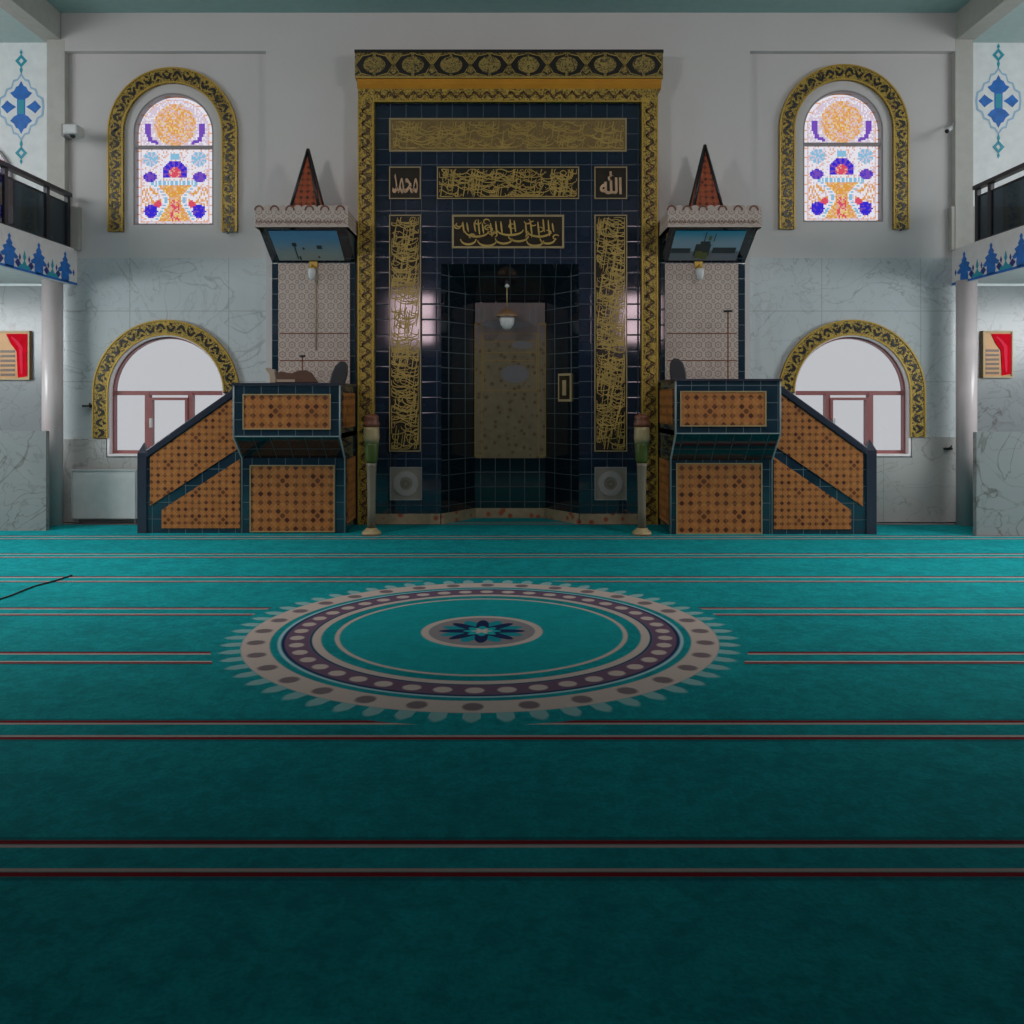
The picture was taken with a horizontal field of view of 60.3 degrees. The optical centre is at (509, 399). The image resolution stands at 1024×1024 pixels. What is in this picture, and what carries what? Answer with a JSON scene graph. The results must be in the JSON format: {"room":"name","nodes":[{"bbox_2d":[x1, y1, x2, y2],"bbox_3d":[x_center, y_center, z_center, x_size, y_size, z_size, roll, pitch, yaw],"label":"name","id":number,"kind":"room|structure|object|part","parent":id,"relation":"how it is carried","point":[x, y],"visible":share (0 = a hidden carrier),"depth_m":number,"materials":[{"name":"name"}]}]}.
{"room":"mosque","nodes":[
{"label":"mosque","id":0,"kind":"room"},
{"bbox_2d":[46,0,970,12],"bbox_3d":[0.000,-5.125,3.800,17.200,0.150,15.600,0,0,0],"label":"ceiling","id":1,"kind":"structure","parent":0,"point":[63,6],"depth_m":11.32,"materials":[{"name":"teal paint"}]},
{"bbox_2d":[63,522,955,523],"bbox_3d":[0.000,1.735,4.100,17.600,0.230,16.600,0,0,0],"label":"floor","id":2,"kind":"structure","parent":0,"point":[63,522],"depth_m":11.57,"materials":[{"name":"concrete"}]},
{"bbox_2d":[71,469,136,522],"bbox_3d":[-5.258,1.251,11.480,0.857,0.697,0.140,0,0,0],"label":"radiator","id":3,"kind":"object","parent":2,"relation":"on","point":[95,493],"visible":0.8,"depth_m":11.42,"materials":[{"name":"white metal"}]},
{"bbox_2d":[0,518,1023,1023],"bbox_3d":[0.000,1.609,4.025,17.200,0.019,15.850,0,0,0],"label":"carpet","id":4,"kind":"object","parent":2,"relation":"on","point":[475,770],"visible":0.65,"depth_m":3.69,"materials":[{"name":"teal carpet"}]},
{"bbox_2d":[0,431,48,530],"bbox_3d":[-7.141,0.990,10.840,2.918,1.220,0.080,0,0,0],"label":"trim","id":5,"kind":"structure","parent":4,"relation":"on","point":[24,455],"depth_m":10.80,"materials":[{"name":"stone"}]},
{"bbox_2d":[0,574,72,599],"bbox_3d":[-4.057,1.592,7.469,0.052,0.012,1.109,0,0,6],"label":"cable","id":6,"kind":"object","parent":4,"relation":"on","point":[71,574],"visible":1,"depth_m":7.55,"materials":[{"name":"rubber"}]},
{"bbox_2d":[137,148,357,532],"bbox_3d":[-3.217,-0.784,10.879,2.508,4.769,1.237,0,0,0],"label":"pulpit","id":7,"kind":"object","parent":4,"relation":"on","point":[261,457],"visible":0.99,"depth_m":10.59,"materials":[{"name":"tile"}]},
{"bbox_3d":[-4.417,1.054,10.650,0.108,1.091,0.140,0,0,0],"label":"newel post","id":8,"kind":"part","parent":7,"relation":"part of","materials":[{"name":"stone"}]},
{"bbox_3d":[-3.792,0.246,10.650,1.142,0.893,0.160,0,0,0],"label":"handrail","id":9,"kind":"part","parent":7,"relation":"part of","materials":[{"name":"stone"}]},
{"bbox_3d":[-3.782,0.594,10.595,1.082,1.350,0.015,0,0,0],"label":"lattice panel","id":10,"kind":"part","parent":7,"relation":"part of","materials":[{"name":"orange wood"}]},
{"bbox_3d":[-3.712,1.124,10.595,0.942,0.832,0.015,0,0,0],"label":"lattice panel","id":11,"kind":"part","parent":7,"relation":"part of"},
{"bbox_3d":[-2.599,0.137,10.275,1.026,0.414,0.014,0,0,0],"label":"balustrade panel","id":12,"kind":"part","parent":7,"relation":"part of","materials":[{"name":"orange wood"}]},
{"bbox_3d":[-2.602,0.713,10.440,1.257,1.775,0.342,0,0,0],"label":"edge trim","id":13,"kind":"part","parent":7,"relation":"part of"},
{"bbox_2d":[265,368,317,382],"bbox_3d":[-2.554,-0.289,10.331,0.601,0.178,0.118,0,0,0],"label":"cloth bundle","id":14,"kind":"object","parent":7,"relation":"on","point":[300,376],"visible":0.98,"depth_m":10.28,"materials":[{"name":"brown fabric"}]},
{"bbox_3d":[-2.614,1.184,10.595,1.022,0.805,0.014,0,0,0],"label":"panel","id":15,"kind":"part","parent":7,"relation":"part of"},
{"bbox_3d":[-2.602,-0.187,10.820,1.278,0.025,1.120,0,0,0],"label":"rail","id":16,"kind":"part","parent":7,"relation":"part of","materials":[{"name":"tile"}]},
{"bbox_3d":[-2.602,0.138,10.830,1.238,0.626,1.100,0,0,0],"label":"balustrade","id":17,"kind":"part","parent":7,"relation":"part of","materials":[{"name":"tile"}]},
{"bbox_3d":[-2.540,-2.206,11.123,1.133,0.199,0.747,0,0,0],"label":"cornice","id":18,"kind":"part","parent":7,"relation":"part of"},
{"bbox_2d":[308,261,317,349],"bbox_3d":[-2.533,-1.215,11.302,0.100,1.137,0.170,0,0,0],"label":"wall lamp","id":19,"kind":"object","parent":7,"relation":"attached to","point":[313,265],"visible":1,"depth_m":11.36,"materials":[{"name":"gold metal"}]},
{"bbox_3d":[-2.533,-1.610,11.267,0.100,0.160,0.100,0,0,0],"label":"lamp shade","id":20,"kind":"part","parent":19,"relation":"part of","materials":[{"name":"white glass"}]},
{"bbox_3d":[-2.503,-1.176,11.378,0.011,1.060,0.011,0,0,0],"label":"cord","id":21,"kind":"part","parent":19,"relation":"part of","materials":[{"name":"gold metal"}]},
{"bbox_3d":[-2.530,-0.717,11.395,0.924,2.096,0.014,0,0,0],"label":"lacework panel","id":22,"kind":"part","parent":7,"relation":"part of","materials":[{"name":"beige tile"}]},
{"bbox_2d":[329,361,347,382],"bbox_3d":[-2.185,-0.046,10.875,0.299,0.875,0.450,0,0,0],"label":"chair","id":23,"kind":"object","parent":7,"relation":"on","point":[339,374],"visible":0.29,"depth_m":11.05,"materials":[{"name":"black leather"}]},
{"bbox_3d":[-1.979,0.123,10.835,0.012,0.416,0.790,0,0,0],"label":"panel","id":24,"kind":"part","parent":7,"relation":"part of","materials":[{"name":"orange wood"}]},
{"bbox_3d":[-1.979,1.109,10.980,0.012,0.783,0.560,0,0,0],"label":"panel","id":25,"kind":"part","parent":7,"relation":"part of","materials":[{"name":"orange wood"}]},
{"bbox_2d":[362,414,380,535],"bbox_3d":[-1.649,0.883,10.500,0.236,1.433,0.236,0,0,0],"label":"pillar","id":26,"kind":"structure","parent":4,"relation":"on","point":[371,423],"depth_m":10.45,"materials":[{"name":"beige stone"}]},
{"bbox_2d":[632,414,651,535],"bbox_3d":[1.569,0.883,10.500,0.236,1.433,0.236,0,0,0],"label":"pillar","id":27,"kind":"structure","parent":4,"relation":"on","point":[641,423],"depth_m":10.45,"materials":[{"name":"beige stone"}]},
{"bbox_2d":[658,144,876,533],"bbox_3d":[3.131,-0.810,10.838,2.470,4.819,1.317,0,0,0],"label":"pulpit","id":28,"kind":"object","parent":4,"relation":"on","point":[737,454],"visible":0.99,"depth_m":10.51,"materials":[{"name":"tile"}]},
{"bbox_3d":[1.912,1.118,10.940,0.012,0.764,0.640,0,0,0],"label":"panel","id":29,"kind":"part","parent":28,"relation":"part of","materials":[{"name":"orange wood"}]},
{"bbox_3d":[1.912,0.082,10.795,0.012,0.423,0.870,0,0,0],"label":"panel","id":30,"kind":"part","parent":28,"relation":"part of","materials":[{"name":"orange wood"}]},
{"bbox_2d":[669,358,686,378],"bbox_3d":[2.132,-0.084,10.875,0.256,0.875,0.450,0,0,0],"label":"chair","id":31,"kind":"object","parent":28,"relation":"on","point":[677,370],"visible":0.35,"depth_m":11.05,"materials":[{"name":"black leather"}]},
{"bbox_2d":[694,261,703,279],"bbox_3d":[2.430,-1.657,11.302,0.100,0.253,0.170,0,0,0],"label":"wall lamp","id":32,"kind":"object","parent":28,"relation":"attached to","point":[698,265],"visible":1,"depth_m":11.24,"materials":[{"name":"white glass"}]},
{"bbox_3d":[2.430,-1.610,11.267,0.100,0.160,0.100,0,0,0],"label":"lamp shade","id":33,"kind":"part","parent":32,"relation":"part of","materials":[{"name":"white glass"}]},
{"bbox_3d":[2.475,-0.736,11.395,0.944,2.058,0.014,0,0,0],"label":"lacework panel","id":34,"kind":"part","parent":28,"relation":"part of","materials":[{"name":"beige tile"}]},
{"bbox_3d":[2.495,-2.206,11.123,1.146,0.199,0.747,0,0,0],"label":"cornice","id":35,"kind":"part","parent":28,"relation":"part of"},
{"bbox_3d":[2.520,0.097,10.790,1.209,0.633,1.180,0,0,0],"label":"balustrade","id":36,"kind":"part","parent":28,"relation":"part of","materials":[{"name":"tile"}]},
{"bbox_3d":[2.493,1.175,10.515,1.026,0.847,0.014,0,0,0],"label":"panel","id":37,"kind":"part","parent":28,"relation":"part of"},
{"bbox_3d":[2.520,-0.232,10.780,1.249,0.025,1.200,0,0,0],"label":"rail","id":38,"kind":"part","parent":28,"relation":"part of","materials":[{"name":"tile"}]},
{"bbox_3d":[2.463,0.101,10.195,0.995,0.410,0.014,0,0,0],"label":"balustrade panel","id":39,"kind":"part","parent":28,"relation":"part of","materials":[{"name":"orange wood"}]},
{"bbox_3d":[2.520,0.690,10.360,1.228,1.820,0.342,0,0,0],"label":"edge trim","id":40,"kind":"part","parent":28,"relation":"part of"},
{"bbox_2d":[723,310,732,378],"bbox_3d":[2.731,-0.388,11.050,0.220,1.482,0.220,0,0,0],"label":"microphone stand","id":41,"kind":"object","parent":28,"relation":"on","point":[724,311],"visible":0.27,"depth_m":11.04,"materials":[{"name":"black metal"}]},
{"bbox_3d":[3.606,1.110,10.515,0.921,0.860,0.015,0,0,0],"label":"lattice panel","id":42,"kind":"part","parent":28,"relation":"part of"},
{"bbox_3d":[3.676,0.571,10.515,1.061,1.393,0.015,0,0,0],"label":"lattice panel","id":43,"kind":"part","parent":28,"relation":"part of","materials":[{"name":"orange wood"}]},
{"bbox_3d":[3.686,0.203,10.570,1.121,0.896,0.160,0,0,0],"label":"handrail","id":44,"kind":"part","parent":28,"relation":"part of","materials":[{"name":"stone"}]},
{"bbox_3d":[4.306,1.034,10.570,0.119,1.131,0.140,0,0,0],"label":"newel post","id":45,"kind":"part","parent":28,"relation":"part of","materials":[{"name":"stone"}]},
{"bbox_2d":[973,432,1023,535],"bbox_3d":[7.050,0.990,10.440,3.099,1.220,0.080,0,0,0],"label":"trim","id":46,"kind":"structure","parent":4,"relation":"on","point":[998,457],"depth_m":10.40,"materials":[{"name":"stone"}]},
{"bbox_2d":[0,13,1023,522],"bbox_3d":[0.000,-1.725,11.900,17.200,6.650,0.800,0,0,0],"label":"wall","id":47,"kind":"structure","parent":0,"point":[301,94],"depth_m":11.60,"materials":[{"name":"paint"}]},
{"bbox_2d":[0,151,12,177],"bbox_3d":[-7.050,-2.556,11.580,1.040,1.716,0.100,0,0,0],"label":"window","id":48,"kind":"structure","parent":47,"relation":"in","point":[1,153],"depth_m":11.54,"materials":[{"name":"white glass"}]},
{"bbox_2d":[0,331,30,379],"bbox_3d":[-6.506,-0.585,11.570,0.427,0.644,0.053,0,0,0],"label":"board","id":49,"kind":"object","parent":47,"relation":"attached to","point":[15,346],"visible":1,"depth_m":11.55,"materials":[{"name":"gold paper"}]},
{"bbox_2d":[0,50,43,163],"bbox_3d":[-6.427,-3.853,11.595,0.605,1.512,0.007,0,0,0],"label":"medallion","id":50,"kind":"object","parent":47,"relation":"attached to","point":[21,106],"visible":1,"depth_m":11.60,"materials":[{"name":"blue tile"}]},
{"bbox_2d":[0,0,60,42],"bbox_3d":[-7.230,-4.875,3.799,2.740,0.349,15.598,0,0,0],"label":"trim","id":51,"kind":"structure","parent":47,"relation":"attached to","point":[21,21],"depth_m":11.13,"materials":[{"name":"beige paint"}]},
{"bbox_2d":[42,279,62,525],"bbox_3d":[-5.861,0.035,11.300,0.248,3.130,0.248,0,0,0],"label":"column","id":52,"kind":"structure","parent":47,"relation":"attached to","point":[52,291],"depth_m":11.20,"materials":[{"name":"stone"}]},
{"bbox_2d":[47,39,67,200],"bbox_3d":[-5.921,-3.334,11.547,0.231,2.729,0.103,0,0,0],"label":"column","id":53,"kind":"structure","parent":47,"relation":"attached to","point":[57,58],"depth_m":11.50,"materials":[{"name":"beige paint"}]},
{"bbox_2d":[61,124,84,139],"bbox_3d":[-5.651,-3.454,11.400,0.301,0.238,0.400,0,0,0],"label":"security camera","id":54,"kind":"object","parent":47,"relation":"attached to","point":[68,131],"visible":1,"depth_m":11.23,"materials":[{"name":"white plastic"}]},
{"bbox_2d":[70,206,81,250],"bbox_3d":[-7.115,-2.243,11.550,2.969,0.565,0.091,0,0,0],"label":"trim","id":55,"kind":"structure","parent":47,"relation":"attached to","point":[75,211],"depth_m":11.51,"materials":[{"name":"grey paint"}]},
{"bbox_2d":[63,439,136,521],"bbox_3d":[-4.524,1.056,11.585,2.736,1.087,0.029,0,0,0],"label":"trim","id":56,"kind":"structure","parent":47,"relation":"attached to","point":[77,453],"depth_m":11.57,"materials":[{"name":"stone"}]},
{"bbox_2d":[61,13,265,53],"bbox_3d":[-4.518,-4.800,11.550,2.670,0.499,0.099,0,0,0],"label":"beam","id":57,"kind":"structure","parent":47,"relation":"attached to","point":[83,33],"depth_m":11.50,"materials":[{"name":"paint"}]},
{"bbox_2d":[92,320,238,437],"bbox_3d":[-4.511,-0.276,11.572,1.920,1.552,0.053,0,0,0],"label":"arch frame","id":58,"kind":"object","parent":47,"relation":"attached to","point":[126,340],"visible":1,"depth_m":11.56,"materials":[{"name":"gold metal"}]},
{"bbox_2d":[107,335,224,455],"bbox_3d":[-4.511,-0.062,11.658,1.539,1.598,0.185,0,0,0],"label":"window","id":59,"kind":"structure","parent":47,"relation":"in","point":[113,391],"depth_m":11.65,"materials":[{"name":"white glass"}]},
{"bbox_3d":[-4.731,0.302,11.620,0.030,0.120,0.040,0,0,0],"label":"handle","id":60,"kind":"part","parent":59,"relation":"part of","materials":[{"name":"white plastic"}]},
{"bbox_2d":[107,67,237,233],"bbox_3d":[-4.426,-3.265,11.572,1.697,2.190,0.053,0,0,0],"label":"arch frame","id":61,"kind":"object","parent":47,"relation":"attached to","point":[149,80],"visible":1,"depth_m":11.56,"materials":[{"name":"gold metal"}]},
{"bbox_2d":[134,93,212,224],"bbox_3d":[-4.426,-3.170,11.660,1.052,1.736,0.100,0,0,0],"label":"window","id":62,"kind":"structure","parent":47,"relation":"in","point":[150,211],"depth_m":11.65,"materials":[{"name":"multicoloured glass"}]},
{"bbox_2d":[354,49,663,524],"bbox_3d":[-0.013,-1.431,11.629,3.938,6.062,0.802,0,0,0],"label":"mihrab","id":63,"kind":"object","parent":47,"relation":"attached to","point":[534,172],"visible":0.99,"depth_m":11.39,"materials":[{"name":"blue tile"}]},
{"bbox_3d":[-1.355,-2.803,11.395,0.410,0.418,0.014,0,0,0],"label":"inscription panel","id":64,"kind":"part","parent":63,"relation":"part of","materials":[{"name":"black tile"}]},
{"bbox_3d":[-1.355,-0.863,11.395,0.410,3.057,0.014,0,0,0],"label":"inscription panel","id":65,"kind":"part","parent":63,"relation":"part of","materials":[{"name":"gold metal"}]},
{"bbox_2d":[496,284,517,329],"bbox_3d":[-0.040,-1.237,11.700,0.297,0.613,0.297,0,0,0],"label":"hanging lamp","id":66,"kind":"object","parent":63,"relation":"hanging from","point":[506,316],"visible":1,"depth_m":11.63,"materials":[{"name":"gold metal"}]},
{"bbox_3d":[-0.040,-1.389,11.700,0.017,0.310,0.017,0,0,-22],"label":"rod","id":67,"kind":"part","parent":66,"relation":"part of","materials":[{"name":"gold metal"}]},
{"bbox_3d":[-0.040,-1.161,11.700,0.297,0.120,0.297,0,0,0],"label":"lamp shade","id":68,"kind":"part","parent":66,"relation":"part of","materials":[{"name":"gold metal"}]},
{"bbox_3d":[-0.040,-1.016,11.700,0.199,0.170,0.199,0,0,0],"label":"lamp globe","id":69,"kind":"part","parent":66,"relation":"part of","materials":[{"name":"white glass"}]},
{"bbox_3d":[-0.026,1.535,11.690,3.438,0.130,0.620,0,0,0],"label":"skirting","id":70,"kind":"part","parent":63,"relation":"part of","materials":[{"name":"beige stone"}]},
{"bbox_3d":[-0.026,-2.175,11.395,1.448,0.433,0.014,0,0,0],"label":"inscription panel","id":71,"kind":"part","parent":63,"relation":"part of","materials":[{"name":"gold metal"}]},
{"bbox_3d":[-0.026,-2.803,11.395,1.835,0.418,0.014,0,0,0],"label":"inscription panel","id":72,"kind":"part","parent":63,"relation":"part of","materials":[{"name":"gold metal"}]},
{"bbox_3d":[-0.027,-3.422,11.395,3.066,0.433,0.014,0,0,0],"label":"inscription panel","id":73,"kind":"part","parent":63,"relation":"part of","materials":[{"name":"gold metal"}]},
{"bbox_3d":[-0.013,-4.282,11.368,3.925,0.357,0.256,0,0,0],"label":"cornice","id":74,"kind":"part","parent":63,"relation":"part of","materials":[{"name":"gold metal"}]},
{"bbox_2d":[474,303,545,457],"bbox_3d":[0.003,-0.265,11.986,0.973,2.110,0.021,0,0,0],"label":"panel","id":75,"kind":"structure","parent":63,"relation":"hanging from","point":[510,365],"depth_m":11.98,"materials":[{"name":"beige stone"}]},
{"bbox_2d":[558,373,571,401],"bbox_3d":[0.723,-0.165,11.613,0.028,0.370,0.280,0,0,-34],"label":"framed plaque","id":76,"kind":"object","parent":63,"relation":"attached to","point":[564,379],"visible":1,"depth_m":11.59,"materials":[{"name":"gold metal"}]},
{"bbox_3d":[1.301,-2.803,11.395,0.423,0.418,0.014,0,0,0],"label":"inscription panel","id":77,"kind":"part","parent":63,"relation":"part of","materials":[{"name":"black tile"}]},
{"bbox_3d":[1.301,-0.863,11.395,0.423,3.057,0.014,0,0,0],"label":"inscription panel","id":78,"kind":"part","parent":63,"relation":"part of","materials":[{"name":"gold metal"}]},
{"bbox_2d":[803,90,882,221],"bbox_3d":[4.380,-3.209,11.660,1.052,1.736,0.100,0,0,0],"label":"window","id":79,"kind":"structure","parent":47,"relation":"in","point":[817,208],"depth_m":11.65,"materials":[{"name":"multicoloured glass"}]},
{"bbox_2d":[779,64,908,230],"bbox_3d":[4.380,-3.304,11.572,1.697,2.190,0.053,0,0,0],"label":"arch frame","id":80,"kind":"object","parent":47,"relation":"attached to","point":[869,78],"visible":1,"depth_m":11.56,"materials":[{"name":"gold metal"}]},
{"bbox_2d":[793,335,910,455],"bbox_3d":[4.485,-0.062,11.658,1.539,1.598,0.185,0,0,0],"label":"window","id":81,"kind":"structure","parent":47,"relation":"in","point":[905,450],"depth_m":11.65,"materials":[{"name":"white glass"}]},
{"bbox_2d":[750,13,955,53],"bbox_3d":[4.491,-4.800,11.550,2.722,0.499,0.099,0,0,0],"label":"beam","id":82,"kind":"structure","parent":47,"relation":"attached to","point":[770,33],"depth_m":11.50,"materials":[{"name":"paint"}]},
{"bbox_2d":[780,320,925,436],"bbox_3d":[4.485,-0.283,11.572,1.920,1.539,0.053,0,0,0],"label":"arch frame","id":83,"kind":"object","parent":47,"relation":"attached to","point":[891,340],"visible":0.97,"depth_m":11.56,"materials":[{"name":"gold metal"}]},
{"bbox_2d":[877,437,955,521],"bbox_3d":[4.505,1.043,11.585,2.749,1.113,0.029,0,0,0],"label":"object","id":84,"kind":"structure","parent":47,"relation":"attached to","point":[921,487],"depth_m":11.57,"materials":[{"name":"stone"}]},
{"bbox_2d":[945,122,954,132],"bbox_3d":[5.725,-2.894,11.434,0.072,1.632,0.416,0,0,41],"label":"security camera","id":85,"kind":"object","parent":47,"relation":"attached to","point":[950,127],"visible":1,"depth_m":11.31,"materials":[{"name":"white plastic"}]},
{"bbox_2d":[948,206,974,250],"bbox_3d":[7.181,-2.243,11.550,2.838,0.565,0.091,0,0,0],"label":"trim","id":86,"kind":"structure","parent":47,"relation":"attached to","point":[951,210],"depth_m":11.51,"materials":[{"name":"grey paint"}]},
{"bbox_2d":[952,39,972,248],"bbox_3d":[5.921,-3.334,11.547,0.231,2.729,0.103,0,0,0],"label":"column","id":87,"kind":"structure","parent":47,"relation":"attached to","point":[962,58],"depth_m":11.50,"materials":[{"name":"beige paint"}]},
{"bbox_2d":[956,279,976,525],"bbox_3d":[5.849,0.035,11.300,0.248,3.130,0.248,0,0,0],"label":"column","id":88,"kind":"structure","parent":47,"relation":"attached to","point":[966,292],"depth_m":11.20,"materials":[{"name":"stone"}]},
{"bbox_2d":[956,0,1023,42],"bbox_3d":[7.210,-4.875,3.799,2.780,0.349,15.598,0,0,0],"label":"beam","id":89,"kind":"structure","parent":47,"relation":"attached to","point":[982,21],"depth_m":11.10,"materials":[{"name":"beige paint"}]},
{"bbox_2d":[981,331,1012,377],"bbox_3d":[6.391,-0.598,11.570,0.394,0.618,0.053,0,0,0],"label":"board","id":90,"kind":"object","parent":47,"relation":"attached to","point":[996,346],"visible":1,"depth_m":11.55,"materials":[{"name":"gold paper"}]},
{"bbox_2d":[975,43,1020,157],"bbox_3d":[6.421,-3.932,11.595,0.605,1.512,0.007,0,0,0],"label":"medallion","id":91,"kind":"object","parent":47,"relation":"attached to","point":[998,100],"visible":1,"depth_m":11.60,"materials":[{"name":"blue tile"}]},
{"bbox_3d":[-8.700,-1.800,3.875,0.200,6.800,16.150,0,0,0],"label":"wall","id":92,"kind":"structure","parent":0,"visible":0},
{"bbox_2d":[0,223,76,285],"bbox_3d":[-7.143,-1.738,6.299,2.914,0.475,10.598,0,0,0],"label":"trim","id":93,"kind":"structure","parent":92,"relation":"attached to","point":[25,258],"depth_m":10.68,"materials":[{"name":"tile"}]},
{"bbox_2d":[0,160,71,246],"bbox_3d":[-5.740,-2.323,8.045,0.080,0.734,6.890,0,0,0],"label":"gallery railing","id":94,"kind":"object","parent":93,"relation":"on","point":[24,207],"visible":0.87,"depth_m":10.62,"materials":[{"name":"metal"}]},
{"bbox_3d":[-5.742,-2.298,10.020,0.045,0.684,0.070,0,0,0],"label":"post","id":95,"kind":"part","parent":94,"relation":"part of","materials":[{"name":"metal"}]},
{"bbox_3d":[-5.740,-2.665,8.045,0.080,0.050,6.890,0,0,0],"label":"handrail","id":96,"kind":"part","parent":94,"relation":"part of","materials":[{"name":"metal"}]},
{"bbox_3d":[-5.742,-2.298,10.930,0.045,0.684,0.070,0,0,0],"label":"post","id":97,"kind":"part","parent":94,"relation":"part of","materials":[{"name":"metal"}]},
{"bbox_3d":[-5.742,-2.298,11.440,0.045,0.684,0.070,0,0,0],"label":"post","id":98,"kind":"part","parent":94,"relation":"part of","materials":[{"name":"metal"}]},
{"bbox_3d":[8.700,-1.800,3.875,0.200,6.800,16.150,0,0,0],"label":"wall","id":99,"kind":"structure","parent":0,"visible":0},
{"bbox_2d":[952,225,1023,285],"bbox_3d":[7.203,-1.738,6.299,2.794,0.475,10.598,0,0,0],"label":"trim","id":100,"kind":"structure","parent":99,"relation":"attached to","point":[999,258],"depth_m":10.75,"materials":[{"name":"tile"}]},
{"bbox_2d":[972,163,1023,241],"bbox_3d":[5.860,-2.323,7.850,0.080,0.734,6.500,0,0,0],"label":"gallery railing","id":101,"kind":"object","parent":100,"relation":"on","point":[998,210],"visible":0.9,"depth_m":10.55,"materials":[{"name":"metal"}]},
{"bbox_3d":[5.862,-2.298,11.050,0.045,0.684,0.070,0,0,0],"label":"post","id":102,"kind":"part","parent":101,"relation":"part of","materials":[{"name":"metal"}]},
{"bbox_3d":[5.862,-2.298,10.750,0.045,0.684,0.070,0,0,0],"label":"post","id":103,"kind":"part","parent":101,"relation":"part of","materials":[{"name":"metal"}]},
{"bbox_3d":[5.860,-2.665,7.850,0.080,0.050,6.500,0,0,0],"label":"handrail","id":104,"kind":"part","parent":101,"relation":"part of","materials":[{"name":"metal"}]},
{"bbox_3d":[5.861,-2.268,7.875,0.012,0.545,6.350,0,0,0],"label":"glass panel","id":105,"kind":"part","parent":101,"relation":"part of","materials":[{"name":"black glass"}]}
]}

